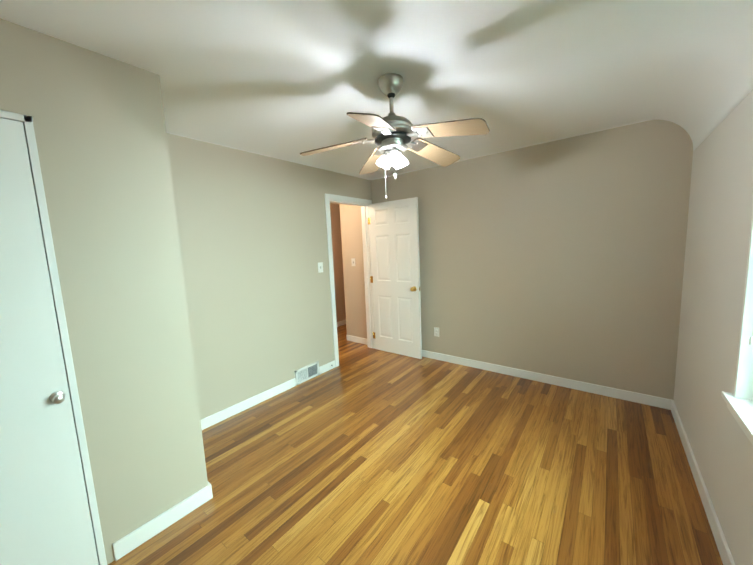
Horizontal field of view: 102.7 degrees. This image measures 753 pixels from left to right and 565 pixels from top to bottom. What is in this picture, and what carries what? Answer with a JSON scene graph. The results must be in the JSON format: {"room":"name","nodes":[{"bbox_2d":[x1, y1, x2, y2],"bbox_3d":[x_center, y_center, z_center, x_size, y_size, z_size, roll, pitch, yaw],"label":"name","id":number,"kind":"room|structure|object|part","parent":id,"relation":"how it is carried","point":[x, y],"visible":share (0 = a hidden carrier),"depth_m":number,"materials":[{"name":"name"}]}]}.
{"room":"empty bedroom","nodes":[
{"label":"empty bedroom","id":0,"kind":"room"},
{"bbox_2d":[0,18,207,564],"bbox_3d":[-1.587,0.167,1.065,0.100,2.470,1.610,3,9,38],"label":"wall","id":1,"kind":"structure","parent":0,"point":[100,133],"depth_m":1.42,"materials":[{"name":"beige paint"}]},
{"bbox_2d":[0,118,98,564],"bbox_3d":[-1.561,0.403,1.017,0.086,1.995,0.716,3,9,38],"label":"closet door","id":2,"kind":"structure","parent":1,"relation":"in","point":[45,517],"depth_m":1.23,"materials":[{"name":"white wood"}]},
{"bbox_2d":[0,110,106,564],"bbox_3d":[-1.607,0.390,1.051,0.104,2.032,0.774,3,9,38],"label":"trim","id":3,"kind":"structure","parent":1,"relation":"attached to","point":[27,121],"depth_m":1.29,"materials":[{"name":"white wood"}]},
{"bbox_2d":[113,482,212,560],"bbox_3d":[-1.444,1.263,1.877,0.818,0.090,0.456,3,9,38],"label":"baseboard","id":4,"kind":"structure","parent":1,"relation":"attached to","point":[131,541],"depth_m":1.60,"materials":[{"name":"white wood"}]},
{"bbox_2d":[166,133,371,419],"bbox_3d":[-1.398,-0.027,2.620,0.120,2.470,4.320,3,9,38],"label":"wall","id":5,"kind":"structure","parent":0,"point":[252,233],"depth_m":2.81,"materials":[{"name":"beige paint"}]},
{"bbox_2d":[200,360,335,429],"bbox_3d":[-1.071,1.113,3.006,0.014,0.090,1.830,3,9,38],"label":"baseboard","id":6,"kind":"structure","parent":5,"relation":"attached to","point":[218,417],"depth_m":2.84,"materials":[{"name":"white wood"}]},
{"bbox_2d":[295,361,319,385],"bbox_3d":[-0.774,1.016,3.385,0.012,0.163,0.330,3,9,38],"label":"air vent","id":7,"kind":"object","parent":5,"relation":"in","point":[306,373],"visible":1,"depth_m":3.38,"materials":[{"name":"white metal"}]},
{"bbox_2d":[318,262,322,272],"bbox_3d":[-0.643,-0.173,3.476,0.014,0.116,0.072,3,9,38],"label":"light switch","id":8,"kind":"object","parent":5,"relation":"attached to","point":[320,267],"visible":1,"depth_m":3.47,"materials":[{"name":"white plastic"}]},
{"bbox_2d":[325,193,373,366],"bbox_3d":[-0.344,-0.044,3.980,0.152,2.099,0.856,3,9,38],"label":"door frame","id":9,"kind":"structure","parent":5,"relation":"attached to","point":[345,200],"depth_m":4.01,"materials":[{"name":"white wood"}]},
{"bbox_2d":[368,197,421,358],"bbox_3d":[0.232,-0.040,3.977,0.766,2.020,0.167,3,9,38],"label":"door","id":10,"kind":"structure","parent":9,"relation":"attached to","point":[394,258],"depth_m":3.93,"materials":[{"name":"white wood"}]},
{"bbox_2d":[330,203,345,321],"bbox_3d":[-1.216,-0.324,5.042,0.120,2.470,3.800,3,9,38],"label":"wall","id":11,"kind":"structure","parent":0,"point":[337,260],"depth_m":5.59,"materials":[{"name":"paint"}]},
{"bbox_2d":[337,319,345,326],"bbox_3d":[-1.113,0.859,5.142,0.014,0.090,3.800,3,9,38],"label":"baseboard","id":12,"kind":"structure","parent":11,"relation":"attached to","point":[343,322],"depth_m":5.71,"materials":[{"name":"white wood"}]},
{"bbox_2d":[0,0,752,179],"bbox_3d":[-0.165,-0.941,1.516,3.147,0.300,4.360,3,9,38],"label":"ceiling","id":13,"kind":"structure","parent":0,"point":[289,80],"depth_m":1.51,"materials":[{"name":"paint"}]},
{"bbox_2d":[300,73,489,197],"bbox_3d":[0.120,-0.807,1.688,0.986,0.630,1.022,3,9,38],"label":"fan","id":14,"kind":"object","parent":13,"relation":"hanging from","point":[392,131],"depth_m":1.64,"materials":[{"name":"beige wood"}]},
{"bbox_3d":[0.095,-0.696,1.731,0.187,0.080,0.187,3,9,38],"label":"fan shade","id":15,"kind":"part","parent":14,"relation":"part of","materials":[{"name":"white glass"}]},
{"bbox_2d":[108,324,722,564],"bbox_3d":[-0.402,1.180,3.087,5.577,0.120,6.220,3,9,38],"label":"floor","id":16,"kind":"structure","parent":0,"point":[362,454],"depth_m":1.88,"materials":[{"name":"brown wood"}]},
{"bbox_2d":[340,120,692,399],"bbox_3d":[1.057,-0.237,3.507,3.897,2.470,0.120,3,9,38],"label":"wall","id":17,"kind":"structure","parent":0,"point":[563,258],"depth_m":2.89,"materials":[{"name":"beige paint"}]},
{"bbox_2d":[346,335,366,344],"bbox_3d":[-0.276,0.884,4.635,0.500,0.090,0.014,3,9,38],"label":"baseboard","id":18,"kind":"structure","parent":17,"relation":"attached to","point":[354,338],"depth_m":4.65,"materials":[{"name":"white wood"}]},
{"bbox_2d":[434,327,438,336],"bbox_3d":[0.757,0.624,3.791,0.070,0.114,0.008,3,9,38],"label":"electrical outlet","id":19,"kind":"object","parent":17,"relation":"attached to","point":[436,331],"visible":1,"depth_m":3.79,"materials":[{"name":"white plastic"}]},
{"bbox_2d":[422,350,671,409],"bbox_3d":[1.244,0.960,3.458,3.107,0.090,0.014,3,9,38],"label":"baseboard","id":20,"kind":"structure","parent":17,"relation":"attached to","point":[651,400],"depth_m":3.00,"materials":[{"name":"white wood"}]},
{"bbox_2d":[674,89,752,564],"bbox_3d":[1.171,0.101,0.631,0.170,2.470,4.320,3,9,38],"label":"wall","id":21,"kind":"structure","parent":0,"point":[719,224],"depth_m":1.57,"materials":[{"name":"beige paint"}]},
{"bbox_2d":[671,400,734,564],"bbox_3d":[1.149,1.278,0.828,0.014,0.090,4.320,3,9,38],"label":"baseboard","id":22,"kind":"structure","parent":21,"relation":"attached to","point":[721,544],"depth_m":1.61,"materials":[{"name":"white wood"}]},
{"bbox_2d":[721,391,752,444],"bbox_3d":[1.264,0.613,0.873,0.120,0.070,1.250,3,9,38],"label":"window sill","id":23,"kind":"structure","parent":21,"relation":"attached to","point":[741,410],"depth_m":1.24,"materials":[{"name":"white wood"}]},
{"bbox_2d":[733,209,752,399],"bbox_3d":[1.279,-0.065,0.757,0.172,1.344,1.194,3,9,38],"label":"window","id":24,"kind":"structure","parent":21,"relation":"in","point":[743,386],"depth_m":1.30,"materials":[{"name":"white"}]},
{"bbox_2d":[749,327,752,344],"bbox_3d":[1.229,-0.190,0.778,0.034,1.049,1.142,3,9,38],"label":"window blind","id":25,"kind":"object","parent":24,"relation":"attached to","point":[751,340],"visible":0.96,"depth_m":1.26,"materials":[{"name":"white"}]}
]}

